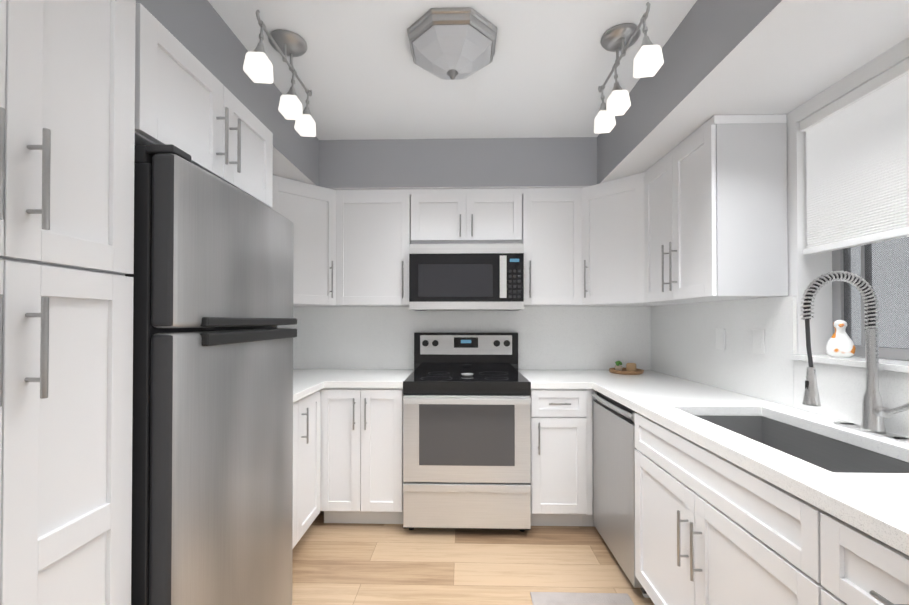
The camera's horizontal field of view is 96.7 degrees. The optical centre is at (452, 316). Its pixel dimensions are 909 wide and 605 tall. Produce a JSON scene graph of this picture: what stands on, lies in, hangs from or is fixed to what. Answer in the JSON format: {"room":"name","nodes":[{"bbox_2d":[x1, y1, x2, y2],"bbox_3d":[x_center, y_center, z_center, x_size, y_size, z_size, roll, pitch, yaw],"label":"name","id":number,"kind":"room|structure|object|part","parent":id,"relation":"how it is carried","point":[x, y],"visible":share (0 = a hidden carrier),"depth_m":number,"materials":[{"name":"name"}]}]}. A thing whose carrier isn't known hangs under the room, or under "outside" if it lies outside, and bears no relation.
{"room":"kitchen","nodes":[
{"label":"kitchen","id":0,"kind":"room"},
{"bbox_2d":[148,11,272,207],"bbox_3d":[-1.104,-0.607,1.336,0.703,0.315,0.690,0,-1,1],"label":"upper cabinet","id":1,"kind":"object","parent":0,"relation":"attached to","point":[190,110],"depth_m":1.23,"materials":[{"name":"white paint"}]},
{"bbox_2d":[208,0,696,139],"bbox_3d":[0.022,-1.280,0.721,3.240,0.100,4.950,0,-1,1],"label":"ceiling","id":2,"kind":"structure","parent":0,"point":[544,73],"depth_m":1.97,"materials":[{"name":"white paint"}]},
{"bbox_2d":[243,10,315,136],"bbox_3d":[-0.731,-1.068,1.794,0.162,0.303,0.552,0,-1,1],"label":"track light","id":3,"kind":"object","parent":2,"relation":"attached to","point":[257,66],"visible":1,"depth_m":1.77,"materials":[{"name":"white glass"}]},
{"bbox_2d":[407,7,496,79],"bbox_3d":[-0.001,-1.134,1.786,0.380,0.171,0.380,0,-1,1],"label":"flush ceiling light","id":4,"kind":"object","parent":2,"relation":"attached to","point":[451,43],"visible":1,"depth_m":1.68,"materials":[{"name":"white glass"}]},
{"bbox_2d":[594,2,663,133],"bbox_3d":[0.729,-1.068,1.756,0.162,0.303,0.552,0,-1,1],"label":"track light","id":5,"kind":"object","parent":2,"relation":"attached to","point":[648,58],"visible":1,"depth_m":1.73,"materials":[{"name":"white glass"}]},
{"bbox_2d":[292,511,654,604],"bbox_3d":[0.073,1.320,0.720,3.440,0.060,5.000,0,-1,1],"label":"floor","id":6,"kind":"structure","parent":0,"point":[360,564],"depth_m":2.12,"materials":[{"name":"brown wood"}]},
{"bbox_2d":[0,0,147,604],"bbox_3d":[-1.115,0.197,0.691,0.713,2.184,0.541,0,-1,1],"label":"tall cabinet","id":7,"kind":"object","parent":6,"relation":"on","point":[74,73],"depth_m":0.80,"materials":[{"name":"white paint"}]},
{"bbox_2d":[125,144,296,604],"bbox_3d":[-1.054,0.438,1.337,0.816,1.716,0.704,0,-1,1],"label":"refrigerator","id":8,"kind":"object","parent":6,"relation":"on","point":[212,461],"visible":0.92,"depth_m":1.10,"materials":[{"name":"grey metal"}]},
{"bbox_3d":[-0.694,0.634,1.326,0.076,1.182,0.704,0,-1,1],"label":"door","id":9,"kind":"part","parent":8,"relation":"part of","materials":[{"name":"silver metal"}]},
{"bbox_2d":[151,153,293,327],"bbox_3d":[-0.694,-0.184,1.334,0.076,0.431,0.704,0,-1,1],"label":"door","id":10,"kind":"structure","parent":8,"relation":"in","point":[221,257],"depth_m":1.12,"materials":[{"name":"silver metal"}]},
{"bbox_2d":[292,420,295,548],"bbox_3d":[-1.138,0.866,1.946,0.647,0.869,0.475,0,-1,1],"label":"base cabinet","id":11,"kind":"object","parent":6,"relation":"on","point":[294,421],"depth_m":2.07,"materials":[{"name":"white paint"}]},
{"bbox_2d":[296,420,323,543],"bbox_3d":[-1.108,0.870,2.278,0.689,0.869,0.428,0,-1,1],"label":"base cabinet","id":12,"kind":"object","parent":6,"relation":"on","point":[309,433],"depth_m":2.29,"materials":[{"name":"white paint"}]},
{"bbox_2d":[324,388,403,523],"bbox_3d":[-0.555,0.874,2.735,0.518,0.869,0.702,0,-1,1],"label":"base cabinet","id":13,"kind":"object","parent":6,"relation":"on","point":[363,459],"depth_m":2.47,"materials":[{"name":"white paint"}]},
{"bbox_2d":[293,368,413,419],"bbox_3d":[-0.876,0.414,2.402,1.147,0.041,1.393,0,-1,1],"label":"countertop","id":14,"kind":"structure","parent":13,"relation":"on","point":[318,393],"depth_m":2.47,"materials":[{"name":"white stone"}]},
{"bbox_2d":[403,332,530,531],"bbox_3d":[0.091,0.711,2.684,0.760,1.195,0.720,0,-1,1],"label":"range","id":15,"kind":"object","parent":6,"relation":"on","point":[466,431],"visible":1,"depth_m":2.39,"materials":[{"name":"grey metal"}]},
{"bbox_3d":[0.084,1.121,2.402,0.754,0.260,0.047,0,-1,1],"label":"drawer","id":16,"kind":"part","parent":15,"relation":"part of","materials":[{"name":"silver metal"}]},
{"bbox_3d":[0.083,0.726,2.377,0.754,0.510,0.105,0,-1,1],"label":"door","id":17,"kind":"part","parent":15,"relation":"part of","materials":[{"name":"silver metal"}]},
{"bbox_2d":[530,388,594,526],"bbox_3d":[0.663,0.874,2.742,0.367,0.869,0.628,0,-1,1],"label":"base cabinet","id":18,"kind":"object","parent":6,"relation":"on","point":[561,484],"depth_m":2.44,"materials":[{"name":"white paint"}]},
{"bbox_2d":[518,368,908,604],"bbox_3d":[0.957,0.407,1.714,1.013,0.041,2.676,0,-1,1],"label":"countertop","id":19,"kind":"structure","parent":18,"relation":"on","point":[771,524],"depth_m":1.18,"materials":[{"name":"white stone"}]},
{"bbox_2d":[609,361,643,374],"bbox_3d":[1.227,0.355,2.861,0.228,0.085,0.228,0,-1,1],"label":"decorative tray","id":20,"kind":"object","parent":19,"relation":"on","point":[630,369],"visible":1,"depth_m":2.83,"materials":[{"name":"brown wood"}]},
{"bbox_2d":[615,361,621,370],"bbox_3d":[1.178,0.350,2.869,0.052,0.075,0.055,0,-1,1],"label":"plant","id":21,"kind":"object","parent":20,"relation":"on","point":[618,366],"depth_m":2.85,"materials":[{"name":"green plant"}]},
{"bbox_2d":[626,363,635,370],"bbox_3d":[1.262,0.359,2.855,0.066,0.058,0.066,0,-1,1],"label":"candle","id":22,"kind":"object","parent":20,"relation":"on","point":[629,366],"depth_m":2.83,"materials":[{"name":"beige wax"}]},
{"bbox_2d":[700,412,908,467],"bbox_3d":[1.129,0.527,1.362,0.390,0.229,0.770,0,-1,1],"label":"sink","id":23,"kind":"object","parent":19,"relation":"in","point":[827,449],"depth_m":1.49,"materials":[{"name":"grey metal"}]},
{"bbox_2d":[796,271,908,443],"bbox_3d":[1.296,0.115,1.342,0.258,0.536,0.264,0,-1,1],"label":"faucet","id":24,"kind":"object","parent":19,"relation":"on","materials":[{"name":"silver metal"}]},
{"bbox_2d":[530,592,633,604],"bbox_3d":[0.581,1.292,1.540,0.455,0.010,0.705,0,-1,1],"label":"rug","id":25,"kind":"object","parent":6,"relation":"on","point":[552,598],"visible":1,"depth_m":1.85,"materials":[{"name":"grey fabric"}]},
{"bbox_2d":[592,391,649,597],"bbox_3d":[1.138,0.869,2.138,0.642,0.868,0.592,0,-1,1],"label":"dishwasher","id":26,"kind":"object","parent":6,"relation":"on","point":[614,448],"visible":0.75,"depth_m":2.07,"materials":[{"name":"grey metal"}]},
{"bbox_2d":[136,0,908,189],"bbox_3d":[-0.028,-1.065,0.720,2.940,0.329,4.750,0,-1,1],"label":"soffit","id":27,"kind":"structure","parent":0,"point":[749,57],"depth_m":1.74,"materials":[{"name":"grey paint"}]},
{"bbox_2d":[524,306,650,306],"bbox_3d":[0.084,0.003,3.133,3.240,2.620,0.100,0,-1,1],"label":"wall","id":28,"kind":"structure","parent":0,"point":[587,306],"depth_m":3.06,"materials":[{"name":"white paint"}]},
{"bbox_2d":[272,175,343,306],"bbox_3d":[-1.096,-0.479,2.768,0.689,0.797,0.689,0,-1,1],"label":"upper cabinet","id":29,"kind":"object","parent":28,"relation":"attached to","point":[316,213],"depth_m":2.69,"materials":[{"name":"white paint"}]},
{"bbox_2d":[336,189,411,306],"bbox_3d":[-0.571,-0.477,2.918,0.563,0.797,0.363,0,-1,1],"label":"upper cabinet","id":30,"kind":"object","parent":28,"relation":"attached to","point":[377,223],"depth_m":2.78,"materials":[{"name":"white paint"}]},
{"bbox_2d":[277,308,651,367],"bbox_3d":[0.032,0.162,3.071,2.930,0.475,0.018,0,-1,1],"label":"backsplash","id":31,"kind":"structure","parent":28,"relation":"attached to","point":[326,337],"depth_m":3.06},
{"bbox_2d":[412,188,519,243],"bbox_3d":[0.096,-0.683,2.922,0.764,0.386,0.325,0,-1,1],"label":"upper cabinet","id":32,"kind":"object","parent":28,"relation":"attached to","point":[439,216],"depth_m":2.77,"materials":[{"name":"white paint"}]},
{"bbox_2d":[409,244,523,310],"bbox_3d":[0.095,-0.263,2.850,0.760,0.438,0.420,0,-1,1],"label":"over-the-range microwave","id":33,"kind":"object","parent":32,"relation":"attached to","point":[466,277],"visible":1,"depth_m":2.68,"materials":[{"name":"grey"}]},
{"bbox_2d":[520,188,571,305],"bbox_3d":[0.705,-0.478,2.885,0.447,0.797,0.363,0,-1,1],"label":"upper cabinet","id":34,"kind":"object","parent":28,"relation":"attached to","point":[545,213],"depth_m":2.75,"materials":[{"name":"white paint"}]},
{"bbox_2d":[572,173,639,305],"bbox_3d":[1.154,-0.479,2.721,0.669,0.797,0.669,0,-1,1],"label":"upper cabinet","id":35,"kind":"object","parent":28,"relation":"attached to","point":[606,215],"depth_m":2.62,"materials":[{"name":"white paint"}]},
{"bbox_2d":[662,37,908,353],"bbox_3d":[1.542,-0.021,0.670,0.200,2.620,4.750,0,-1,1],"label":"wall","id":36,"kind":"structure","parent":0,"point":[804,271],"depth_m":1.72,"materials":[{"name":"white paint"}]},
{"bbox_2d":[640,114,787,305],"bbox_3d":[1.293,-0.485,2.129,0.362,0.797,0.715,0,-1,1],"label":"upper cabinet","id":37,"kind":"object","parent":36,"relation":"attached to","point":[699,215],"depth_m":1.78,"materials":[{"name":"white paint"}]},
{"bbox_2d":[652,296,908,435],"bbox_3d":[1.457,0.149,1.696,0.015,0.475,2.660,0,-1,1],"label":"backsplash","id":38,"kind":"structure","parent":36,"relation":"attached to","point":[683,335],"depth_m":1.97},
{"bbox_2d":[753,329,764,353],"bbox_3d":[1.451,0.119,1.917,0.008,0.115,0.072,0,-1,1],"label":"electrical outlet","id":39,"kind":"object","parent":38,"relation":"attached to","point":[758,341],"visible":1,"depth_m":1.91,"materials":[{"name":"white plastic"}]},
{"bbox_2d":[791,354,908,372],"bbox_3d":[1.537,0.165,1.154,0.230,0.022,1.116,0,-1,1],"label":"window sill","id":40,"kind":"structure","parent":36,"relation":"attached to","point":[894,365],"depth_m":1.47,"materials":[{"name":"white stone"}]},
{"bbox_2d":[826,320,855,356],"bbox_3d":[1.530,0.085,1.595,0.086,0.146,0.086,0,-1,1],"label":"duck figurine","id":41,"kind":"object","parent":40,"relation":"on","point":[840,343],"visible":1,"depth_m":1.58,"materials":[{"name":"ceramic"}]},
{"bbox_2d":[800,58,908,254],"bbox_3d":[1.484,-0.550,1.162,0.050,0.567,1.104,0,-1,1],"label":"window blind","id":42,"kind":"object","parent":36,"relation":"attached to","point":[857,161],"visible":1,"depth_m":1.47,"materials":[{"name":"fabric"}]},
{"bbox_2d":[832,237,908,360],"bbox_3d":[1.617,-0.341,1.157,0.045,0.986,1.116,0,-1,1],"label":"window unit","id":43,"kind":"structure","parent":36,"relation":"in","point":[881,268],"depth_m":1.53,"materials":[{"name":"silver metal"}]}
]}

